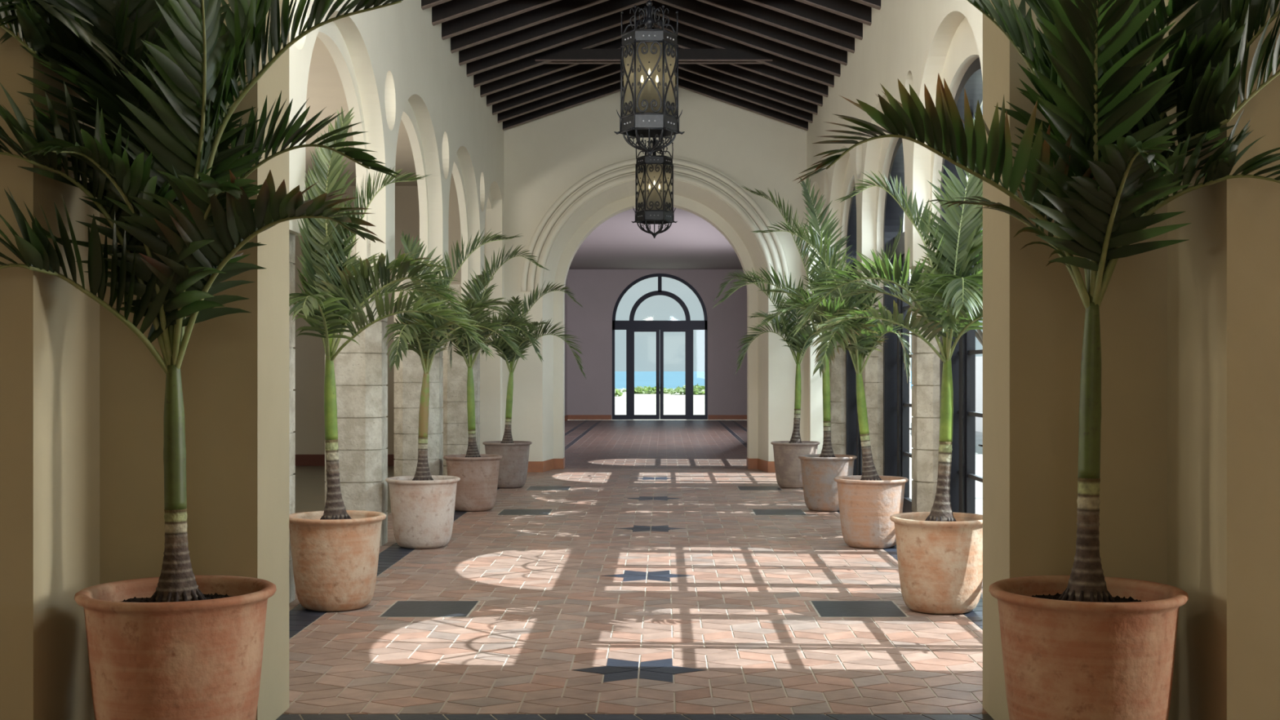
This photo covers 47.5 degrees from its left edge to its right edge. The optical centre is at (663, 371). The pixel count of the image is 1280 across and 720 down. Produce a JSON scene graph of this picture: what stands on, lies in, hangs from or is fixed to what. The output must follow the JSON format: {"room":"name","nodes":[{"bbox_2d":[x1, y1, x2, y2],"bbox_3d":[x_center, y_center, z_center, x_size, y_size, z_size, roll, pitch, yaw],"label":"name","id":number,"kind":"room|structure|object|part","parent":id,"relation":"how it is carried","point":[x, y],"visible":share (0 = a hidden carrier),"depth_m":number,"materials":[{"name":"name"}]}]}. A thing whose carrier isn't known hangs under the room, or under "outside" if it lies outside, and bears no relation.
{"room":"hotel lobby hallway","nodes":[
{"label":"hotel lobby hallway","id":0,"kind":"room"},
{"bbox_2d":[0,3,99,719],"bbox_3d":[-6.975,-1.310,6.375,8.730,6.000,0.710,0,0,0],"label":"wall","id":1,"kind":"structure","parent":0,"point":[50,328],"depth_m":6.14,"materials":[{"name":"paint"}]},
{"bbox_2d":[74,575,276,719],"bbox_3d":[-2.080,1.309,6.220,0.819,0.761,0.819,0,0,0],"label":"pot","id":2,"kind":"object","parent":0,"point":[193,651],"depth_m":5.93,"materials":[{"name":"orange ceramic"}]},
{"bbox_2d":[288,510,386,611],"bbox_3d":[-2.346,1.359,10.400,0.712,0.662,0.712,0,0,0],"label":"pot","id":3,"kind":"object","parent":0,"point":[335,554],"depth_m":10.15,"materials":[{"name":"orange ceramic"}]},
{"bbox_2d":[305,36,417,186],"bbox_3d":[-5.030,-3.360,16.750,3.720,0.100,18.900,0,0,0],"label":"ceiling","id":4,"kind":"structure","parent":0,"point":[325,89],"depth_m":18.37,"materials":[{"name":"beige paint"}]},
{"bbox_2d":[293,172,461,454],"bbox_3d":[-5.077,-1.335,25.100,3.625,6.050,2.200,0,0,0],"label":"wall","id":5,"kind":"structure","parent":0,"point":[310,353],"depth_m":26.00,"materials":[{"name":"beige paint"}]},
{"bbox_2d":[295,454,395,466],"bbox_3d":[-5.090,1.590,25.965,3.300,0.200,0.070,0,0,0],"label":"baseboard","id":6,"kind":"structure","parent":5,"relation":"attached to","point":[300,460],"depth_m":25.93,"materials":[{"name":"brown wood"}]},
{"bbox_2d":[288,0,503,453],"bbox_3d":[-2.960,-1.335,15.800,0.580,6.050,17.000,0,0,0],"label":"wall","id":7,"kind":"structure","parent":0,"point":[393,64],"depth_m":16.59,"materials":[{"name":"beige paint"}]},
{"bbox_2d":[385,475,460,549],"bbox_3d":[-2.318,1.359,14.000,0.712,0.662,0.712,0,0,0],"label":"pot","id":8,"kind":"object","parent":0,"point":[423,506],"depth_m":13.75,"materials":[{"name":"ceramic"}]},
{"bbox_2d":[443,453,502,511],"bbox_3d":[-2.316,1.359,17.650,0.712,0.662,0.712,0,0,0],"label":"pot","id":9,"kind":"object","parent":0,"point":[478,473],"depth_m":17.39,"materials":[{"name":"brown ceramic"}]},
{"bbox_2d":[482,440,532,488],"bbox_3d":[-2.270,1.359,21.100,0.712,0.662,0.712,0,0,0],"label":"pot","id":10,"kind":"object","parent":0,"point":[513,464],"depth_m":20.84,"materials":[{"name":"grey ceramic"}]},
{"bbox_2d":[564,276,567,415],"bbox_3d":[-3.450,-1.010,38.000,0.200,5.400,25.000,0,0,0],"label":"wall","id":11,"kind":"structure","parent":0,"point":[566,294],"depth_m":49.86,"materials":[{"name":"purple paint"}]},
{"bbox_2d":[99,0,1167,719],"bbox_3d":[-0.140,-1.760,7.015,22.400,6.900,0.570,0,0,0],"label":"wall","id":12,"kind":"structure","parent":0,"point":[234,367],"depth_m":6.73,"materials":[{"name":"paint"}]},
{"bbox_2d":[275,420,993,719],"bbox_3d":[-0.140,1.748,23.500,22.400,0.123,53.600,0,0,0],"label":"floor","id":13,"kind":"structure","parent":0,"point":[655,574],"depth_m":10.07,"materials":[{"name":"tile"}]},
{"bbox_2d":[0,0,403,719],"bbox_3d":[-2.232,-0.400,6.100,2.430,4.179,1.059,0,0,0],"label":"potted palm","id":14,"kind":"object","parent":13,"relation":"on","point":[179,644],"visible":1,"depth_m":6.05,"materials":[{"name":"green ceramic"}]},
{"bbox_2d":[288,232,295,603],"bbox_3d":[-3.000,0.215,10.600,0.550,2.950,0.560,0,0,0],"label":"pier","id":15,"kind":"object","parent":13,"relation":"on","point":[291,236],"visible":0.09,"depth_m":10.65,"materials":[{"name":"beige stone"}]},
{"bbox_2d":[324,239,387,546],"bbox_3d":[-3.000,0.215,14.200,0.550,2.950,0.560,0,0,0],"label":"pier","id":16,"kind":"object","parent":13,"relation":"on","point":[361,371],"visible":0.48,"depth_m":13.93,"materials":[{"name":"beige stone"}]},
{"bbox_2d":[288,106,493,611],"bbox_3d":[-2.066,-0.135,10.449,1.430,3.651,1.621,0,0,-19],"label":"potted palm","id":17,"kind":"object","parent":13,"relation":"on","point":[335,549],"visible":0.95,"depth_m":10.25,"materials":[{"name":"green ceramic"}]},
{"bbox_2d":[394,267,443,476],"bbox_3d":[-3.000,0.215,17.800,0.550,2.950,0.560,0,0,0],"label":"pier","id":18,"kind":"object","parent":13,"relation":"on","point":[408,379],"visible":0.42,"depth_m":17.54,"materials":[{"name":"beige stone"}]},
{"bbox_2d":[382,228,527,549],"bbox_3d":[-1.978,0.158,13.887,1.390,3.064,1.702,0,0,0],"label":"potted palm","id":19,"kind":"object","parent":13,"relation":"on","point":[423,504],"visible":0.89,"depth_m":13.80,"materials":[{"name":"plant"}]},
{"bbox_2d":[441,284,479,475],"bbox_3d":[-3.000,0.215,21.400,0.550,2.950,0.560,0,0,0],"label":"pier","id":20,"kind":"object","parent":13,"relation":"on","point":[455,437],"visible":0.41,"depth_m":21.12,"materials":[{"name":"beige stone"}]},
{"bbox_2d":[443,243,548,511],"bbox_3d":[-2.303,0.075,17.586,1.731,3.230,1.346,0,0,40],"label":"potted palm","id":21,"kind":"object","parent":13,"relation":"on","point":[478,473],"visible":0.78,"depth_m":17.48,"materials":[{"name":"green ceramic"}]},
{"bbox_2d":[480,281,586,488],"bbox_3d":[-1.874,0.187,21.125,1.498,3.006,1.606,0,0,0],"label":"potted palm","id":22,"kind":"object","parent":13,"relation":"on","point":[513,464],"visible":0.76,"depth_m":20.99,"materials":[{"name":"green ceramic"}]},
{"bbox_2d":[713,267,822,488],"bbox_3d":[1.723,0.096,21.235,1.779,3.188,1.214,0,0,25],"label":"potted palm","id":23,"kind":"object","parent":13,"relation":"on","point":[788,468],"visible":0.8,"depth_m":21.02,"materials":[{"name":"plant"}]},
{"bbox_2d":[713,177,857,511],"bbox_3d":[1.639,-0.354,17.401,1.754,4.088,1.417,0,0,-24],"label":"potted palm","id":24,"kind":"object","parent":13,"relation":"on","point":[819,471],"visible":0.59,"depth_m":17.57,"materials":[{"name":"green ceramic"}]},
{"bbox_2d":[751,217,912,549],"bbox_3d":[1.581,0.088,13.969,1.534,3.205,1.752,0,0,0],"label":"potted palm","id":25,"kind":"object","parent":13,"relation":"on","point":[867,501],"visible":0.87,"depth_m":13.79,"materials":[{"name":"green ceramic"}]},
{"bbox_2d":[828,325,845,454],"bbox_3d":[2.720,0.215,21.400,0.550,2.950,0.560,0,0,0],"label":"pier","id":26,"kind":"object","parent":13,"relation":"on","point":[837,370],"visible":0.12,"depth_m":21.16,"materials":[{"name":"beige stone"}]},
{"bbox_2d":[862,266,911,498],"bbox_3d":[2.720,0.215,17.800,0.550,2.950,0.560,0,0,0],"label":"pier","id":27,"kind":"object","parent":13,"relation":"on","point":[873,372],"visible":0.23,"depth_m":17.55,"materials":[{"name":"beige stone"}]},
{"bbox_2d":[791,113,982,614],"bbox_3d":[1.596,-0.088,10.142,1.472,3.556,1.804,0,0,0],"label":"potted palm","id":28,"kind":"object","parent":13,"relation":"on","point":[940,550],"visible":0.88,"depth_m":10.08,"materials":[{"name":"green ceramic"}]},
{"bbox_2d":[911,241,939,512],"bbox_3d":[2.720,0.215,14.200,0.550,2.950,0.560,0,0,0],"label":"pier","id":29,"kind":"object","parent":13,"relation":"on","point":[925,362],"visible":0.19,"depth_m":13.99,"materials":[{"name":"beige stone"}]},
{"bbox_2d":[792,0,1279,719],"bbox_3d":[1.904,-0.315,6.125,2.715,4.010,1.062,0,0,5],"label":"potted palm","id":30,"kind":"object","parent":13,"relation":"on","point":[1085,644],"visible":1,"depth_m":6.00,"materials":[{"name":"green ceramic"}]},
{"bbox_2d":[484,80,808,461],"bbox_3d":[-0.140,-1.890,24.868,6.260,7.160,1.264,0,0,0],"label":"wall","id":31,"kind":"structure","parent":0,"point":[566,172],"depth_m":24.30,"materials":[{"name":"beige paint"}]},
{"bbox_2d":[527,457,775,472],"bbox_3d":[-0.140,1.600,24.887,5.060,0.180,1.225,0,0,0],"label":"baseboard","id":32,"kind":"structure","parent":31,"relation":"attached to","point":[553,464],"depth_m":24.64,"materials":[{"name":"ceramic"}]},
{"bbox_2d":[568,205,742,269],"bbox_3d":[-0.140,-3.615,38.100,6.820,0.190,25.200,0,0,0],"label":"ceiling","id":33,"kind":"structure","parent":0,"point":[691,242],"depth_m":41.25,"materials":[{"name":"grey paint"}]},
{"bbox_2d":[567,269,746,419],"bbox_3d":[-0.140,-0.915,50.475,6.820,5.210,0.350,0,0,0],"label":"wall","id":34,"kind":"structure","parent":0,"point":[597,291],"depth_m":50.30,"materials":[{"name":"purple paint"}]},
{"bbox_2d":[564,414,746,421],"bbox_3d":[-0.140,1.605,37.900,6.420,0.170,24.800,0,0,0],"label":"baseboard","id":35,"kind":"structure","parent":34,"relation":"attached to","point":[567,416],"depth_m":50.27,"materials":[{"name":"ceramic"}]},
{"bbox_2d":[612,273,707,419],"bbox_3d":[-0.140,-0.845,50.405,3.300,5.070,0.170,0,0,0],"label":"door","id":36,"kind":"structure","parent":34,"relation":"in","point":[631,326],"depth_m":50.36,"materials":[{"name":"black metal"}]},
{"bbox_3d":[-1.500,1.605,50.420,0.440,0.170,0.100,0,0,0],"label":"rail","id":37,"kind":"part","parent":36,"relation":"part of","materials":[{"name":"black"}]},
{"bbox_3d":[-1.180,0.120,50.420,0.240,3.140,0.120,0,0,0],"label":"post","id":38,"kind":"part","parent":36,"relation":"part of","materials":[{"name":"black"}]},
{"bbox_3d":[-0.140,-2.555,50.420,3.300,1.650,0.140,0,0,0],"label":"arched frame","id":39,"kind":"part","parent":36,"relation":"part of","materials":[{"name":"black metal"}]},
{"bbox_3d":[0.900,0.120,50.420,0.240,3.140,0.120,0,0,0],"label":"post","id":40,"kind":"part","parent":36,"relation":"part of","materials":[{"name":"black metal"}]},
{"bbox_3d":[1.220,1.605,50.420,0.440,0.170,0.100,0,0,0],"label":"rail","id":41,"kind":"part","parent":36,"relation":"part of","materials":[{"name":"black"}]},
{"bbox_2d":[770,440,819,488],"bbox_3d":[1.907,1.359,21.100,0.712,0.662,0.712,0,0,0],"label":"pot","id":42,"kind":"object","parent":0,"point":[788,468],"depth_m":20.84,"materials":[{"name":"ceramic"}]},
{"bbox_2d":[797,453,857,511],"bbox_3d":[1.984,1.359,17.650,0.712,0.662,0.712,0,0,0],"label":"pot","id":43,"kind":"object","parent":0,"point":[819,471],"depth_m":17.39,"materials":[{"name":"brown ceramic"}]},
{"bbox_2d":[833,475,908,549],"bbox_3d":[1.994,1.359,14.000,0.712,0.662,0.712,0,0,0],"label":"pot","id":44,"kind":"object","parent":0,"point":[867,503],"depth_m":13.75,"materials":[{"name":"beige ceramic"}]},
{"bbox_2d":[806,0,982,453],"bbox_3d":[3.280,-1.335,15.800,1.780,6.050,17.000,0,0,0],"label":"wall","id":45,"kind":"structure","parent":0,"point":[909,42],"depth_m":16.43,"materials":[{"name":"beige paint"}]},
{"bbox_2d":[845,186,862,475],"bbox_3d":[2.760,-0.475,19.600,0.240,4.330,3.020,0,0,0],"label":"window","id":46,"kind":"structure","parent":45,"relation":"in","point":[853,446],"depth_m":21.00,"materials":[{"name":"brown metal"}]},
{"bbox_3d":[2.750,-2.115,19.600,0.220,1.050,3.020,0,0,0],"label":"arched frame","id":47,"kind":"part","parent":46,"relation":"part of","materials":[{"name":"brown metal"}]},
{"bbox_3d":[2.760,0.050,19.600,0.240,3.280,3.020,0,0,0],"label":"frame","id":48,"kind":"part","parent":46,"relation":"part of","materials":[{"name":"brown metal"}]},
{"bbox_3d":[2.810,0.150,20.105,0.060,2.980,0.990,0,0,0],"label":"door","id":49,"kind":"part","parent":46,"relation":"part of","materials":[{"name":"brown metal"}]},
{"bbox_2d":[883,137,912,512],"bbox_3d":[2.760,-0.475,16.000,0.240,4.330,3.020,0,0,0],"label":"window","id":50,"kind":"structure","parent":45,"relation":"in","point":[896,405],"depth_m":17.34,"materials":[{"name":"brown metal"}]},
{"bbox_3d":[2.750,-2.115,16.000,0.220,1.050,3.020,0,0,0],"label":"arched frame","id":51,"kind":"part","parent":50,"relation":"part of","materials":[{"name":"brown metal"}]},
{"bbox_3d":[2.760,0.050,16.000,0.240,3.280,3.020,0,0,0],"label":"frame","id":52,"kind":"part","parent":50,"relation":"part of","materials":[{"name":"brown metal"}]},
{"bbox_3d":[2.810,0.150,16.505,0.060,2.980,0.990,0,0,0],"label":"door","id":53,"kind":"part","parent":50,"relation":"part of","materials":[{"name":"brown metal"}]},
{"bbox_2d":[939,57,982,513],"bbox_3d":[2.760,-0.475,12.400,0.240,4.330,3.020,0,0,0],"label":"window","id":54,"kind":"structure","parent":45,"relation":"in","point":[963,477],"depth_m":13.40,"materials":[{"name":"brown metal"}]},
{"bbox_3d":[2.760,0.050,12.400,0.240,3.280,3.020,0,0,0],"label":"frame","id":55,"kind":"part","parent":54,"relation":"part of","materials":[{"name":"brown metal"}]},
{"bbox_3d":[2.750,-2.115,12.400,0.220,1.050,3.020,0,0,0],"label":"arched frame","id":56,"kind":"part","parent":54,"relation":"part of","materials":[{"name":"brown metal"}]},
{"bbox_3d":[2.810,0.150,12.905,0.060,2.980,0.990,0,0,0],"label":"door","id":57,"kind":"part","parent":54,"relation":"part of","materials":[{"name":"brown metal"}]},
{"bbox_2d":[889,511,982,614],"bbox_3d":[1.957,1.359,10.280,0.712,0.662,0.712,0,0,0],"label":"pot","id":58,"kind":"object","parent":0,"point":[940,555],"depth_m":10.03,"materials":[{"name":"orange ceramic"}]},
{"bbox_2d":[988,575,1188,719],"bbox_3d":[1.809,1.309,6.220,0.819,0.761,0.819,0,0,0],"label":"pot","id":59,"kind":"object","parent":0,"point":[1071,651],"depth_m":5.93,"materials":[{"name":"orange ceramic"}]},
{"bbox_2d":[1167,0,1279,719],"bbox_3d":[6.695,-1.310,6.375,8.730,6.000,0.710,0,0,0],"label":"wall","id":60,"kind":"structure","parent":0,"point":[1224,281],"depth_m":6.02,"materials":[{"name":"paint"}]},
{"bbox_3d":[-0.140,-4.625,15.900,6.300,1.171,17.400,0,0,0],"label":"ceiling","id":61,"kind":"structure","parent":0,"visible":0},
{"bbox_2d":[613,0,684,157],"bbox_3d":[-0.140,-3.606,14.150,0.688,3.060,0.598,0,0,0],"label":"lantern","id":62,"kind":"object","parent":61,"relation":"hanging from","point":[664,124],"visible":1,"depth_m":14.06,"materials":[{"name":"black metal"}]},
{"bbox_3d":[-0.140,-3.436,14.150,0.559,0.342,0.535,0,0,0],"label":"crown","id":63,"kind":"part","parent":62,"relation":"part of","materials":[{"name":"black metal"}]},
{"bbox_2d":[622,128,675,157],"bbox_3d":[-0.140,-2.199,14.150,0.523,0.246,0.519,0,0,0],"label":"basket","id":64,"kind":"object","parent":62,"relation":"on","point":[668,134],"depth_m":14.14,"materials":[{"name":"black metal"}]},
{"bbox_2d":[421,0,880,9],"bbox_3d":[-0.140,-4.553,16.055,5.070,1.114,0.100,0,0,0],"label":"ceiling beam","id":65,"kind":"object","parent":61,"relation":"attached to","point":[425,4],"visible":1,"depth_m":16.00,"materials":[{"name":"brown wood"}]},
{"bbox_2d":[431,0,871,25],"bbox_3d":[-0.140,-4.553,16.788,5.070,1.114,0.235,0,0,0],"label":"ceiling beam","id":66,"kind":"object","parent":61,"relation":"attached to","point":[452,9],"visible":0.8,"depth_m":16.74,"materials":[{"name":"brown wood"}]},
{"bbox_2d":[441,0,862,39],"bbox_3d":[-0.140,-4.553,17.525,5.070,1.114,0.100,0,0,0],"label":"ceiling beam","id":67,"kind":"object","parent":61,"relation":"attached to","point":[509,8],"visible":0.87,"depth_m":17.48,"materials":[{"name":"brown wood"}]},
{"bbox_2d":[450,0,854,53],"bbox_3d":[-0.140,-4.553,18.260,5.070,1.114,0.100,0,0,0],"label":"ceiling beam","id":68,"kind":"object","parent":61,"relation":"attached to","point":[562,7],"visible":0.88,"depth_m":18.21,"materials":[{"name":"brown wood"}]},
{"bbox_2d":[458,0,847,65],"bbox_3d":[-0.140,-4.553,18.995,5.070,1.114,0.100,0,0,0],"label":"ceiling beam","id":69,"kind":"object","parent":61,"relation":"attached to","point":[608,7],"visible":0.84,"depth_m":18.95,"materials":[{"name":"brown wood"}]},
{"bbox_2d":[466,0,840,76],"bbox_3d":[-0.140,-4.553,19.730,5.070,1.114,0.100,0,0,0],"label":"ceiling beam","id":70,"kind":"object","parent":61,"relation":"attached to","point":[612,20],"visible":0.77,"depth_m":19.68,"materials":[{"name":"brown wood"}]},
{"bbox_2d":[473,13,834,87],"bbox_3d":[-0.140,-4.553,20.462,5.070,1.114,0.235,0,0,0],"label":"roof truss","id":71,"kind":"object","parent":61,"relation":"attached to","point":[577,51],"visible":0.73,"depth_m":20.42,"materials":[{"name":"brown wood"}]},
{"bbox_2d":[631,64,677,238],"bbox_3d":[-0.140,-3.567,21.600,0.688,3.192,0.598,0,0,0],"label":"lantern","id":72,"kind":"object","parent":61,"relation":"hanging from","point":[654,216],"visible":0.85,"depth_m":21.49,"materials":[{"name":"black metal"}]},
{"bbox_3d":[-0.140,-4.322,21.600,0.140,1.682,0.140,0,0,0],"label":"chain","id":73,"kind":"part","parent":72,"relation":"part of","materials":[{"name":"black metal"}]},
{"bbox_2d":[636,220,671,238],"bbox_3d":[-0.140,-2.094,21.600,0.523,0.246,0.519,0,0,0],"label":"basket","id":74,"kind":"object","parent":72,"relation":"on","point":[661,223],"depth_m":21.59,"materials":[{"name":"black metal"}]},
{"bbox_3d":[-0.140,-3.331,21.600,0.559,0.342,0.535,0,0,0],"label":"crown","id":75,"kind":"part","parent":72,"relation":"part of","materials":[{"name":"black metal"}]},
{"bbox_2d":[480,26,828,97],"bbox_3d":[-0.140,-4.553,21.200,5.070,1.114,0.100,0,0,0],"label":"ceiling beam","id":76,"kind":"object","parent":61,"relation":"attached to","point":[537,72],"visible":0.46,"depth_m":21.15,"materials":[{"name":"brown wood"}]},
{"bbox_2d":[492,63,817,115],"bbox_3d":[-0.140,-4.553,22.670,5.070,1.114,0.100,0,0,0],"label":"ceiling beam","id":77,"kind":"object","parent":61,"relation":"attached to","point":[613,68],"visible":0.54,"depth_m":22.62,"materials":[{"name":"brown wood"}]},
{"bbox_2d":[486,47,822,106],"bbox_3d":[-0.140,-4.553,21.935,5.070,1.114,0.100,0,0,0],"label":"ceiling beam","id":78,"kind":"object","parent":61,"relation":"attached to","point":[581,68],"visible":0.54,"depth_m":21.89,"materials":[{"name":"brown wood"}]},
{"bbox_2d":[497,63,813,123],"bbox_3d":[-0.140,-4.553,23.405,5.070,1.114,0.100,0,0,0],"label":"ceiling beam","id":79,"kind":"object","parent":61,"relation":"attached to","point":[583,89],"visible":0.54,"depth_m":23.36,"materials":[{"name":"brown wood"}]},
{"bbox_2d":[502,70,808,130],"bbox_3d":[-0.140,-4.553,24.140,5.070,1.114,0.100,0,0,0],"label":"ceiling beam","id":80,"kind":"object","parent":61,"relation":"attached to","point":[682,83],"visible":0.55,"depth_m":24.09,"materials":[{"name":"brown wood"}]},
{"label":"outside","id":81,"kind":"structure","parent":0,"visible":0},
{"bbox_2d":[567,389,912,420],"bbox_3d":[-0.140,1.865,65.500,600.000,0.250,151.000,0,0,0],"label":"beach","id":82,"kind":"structure","parent":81,"point":[644,404],"depth_m":73.90},
{"bbox_2d":[614,388,623,396],"bbox_3d":[-4.640,1.438,99.990,3.794,1.065,3.836,0,0,0],"label":"shrub","id":83,"kind":"object","parent":82,"relation":"on","point":[617,392],"visible":0.06,"depth_m":99.56,"materials":[{"name":"green plant"}]},
{"bbox_2d":[621,385,671,394],"bbox_3d":[-1.300,1.510,112.069,4.029,0.826,4.284,0,0,0],"label":"shrub","id":84,"kind":"object","parent":82,"relation":"on","point":[639,389],"visible":0.66,"depth_m":110.96,"materials":[{"name":"green plant"}]},
{"bbox_2d":[666,383,704,395],"bbox_3d":[2.432,1.387,108.063,4.599,1.000,5.044,0,0,0],"label":"shrub","id":85,"kind":"object","parent":82,"relation":"on","point":[697,389],"visible":0.52,"depth_m":107.02,"materials":[{"name":"green plant"}]},
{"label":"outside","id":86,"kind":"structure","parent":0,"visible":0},
{"bbox_2d":[614,371,912,389],"bbox_3d":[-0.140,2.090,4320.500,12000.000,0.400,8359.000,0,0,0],"label":"sea","id":87,"kind":"structure","parent":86,"point":[673,380],"depth_m":338.22,"materials":[{"name":"liquid"}]},
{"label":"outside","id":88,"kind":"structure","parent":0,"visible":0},
{"bbox_2d":[909,420,982,515],"bbox_3d":[31.510,1.770,28.975,56.700,0.120,43.250,0,0,0],"label":"terrace","id":89,"kind":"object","parent":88,"point":[979,435],"depth_m":25.19,"materials":[{"name":"white"}]},
{"bbox_2d":[911,229,982,346],"bbox_3d":[6.483,-1.547,30.012,3.880,6.485,4.011,0,0,0],"label":"tree","id":90,"kind":"object","parent":89,"relation":"on","point":[979,335],"visible":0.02,"depth_m":29.80,"materials":[{"name":"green plant"}]},
{"bbox_2d":[975,355,982,432],"bbox_3d":[8.985,0.665,28.000,0.250,2.150,40.000,0,0,0],"label":"wall","id":91,"kind":"structure","parent":89,"relation":"on","point":[979,360],"depth_m":40.87,"materials":[{"name":"white paint"}]}
]}

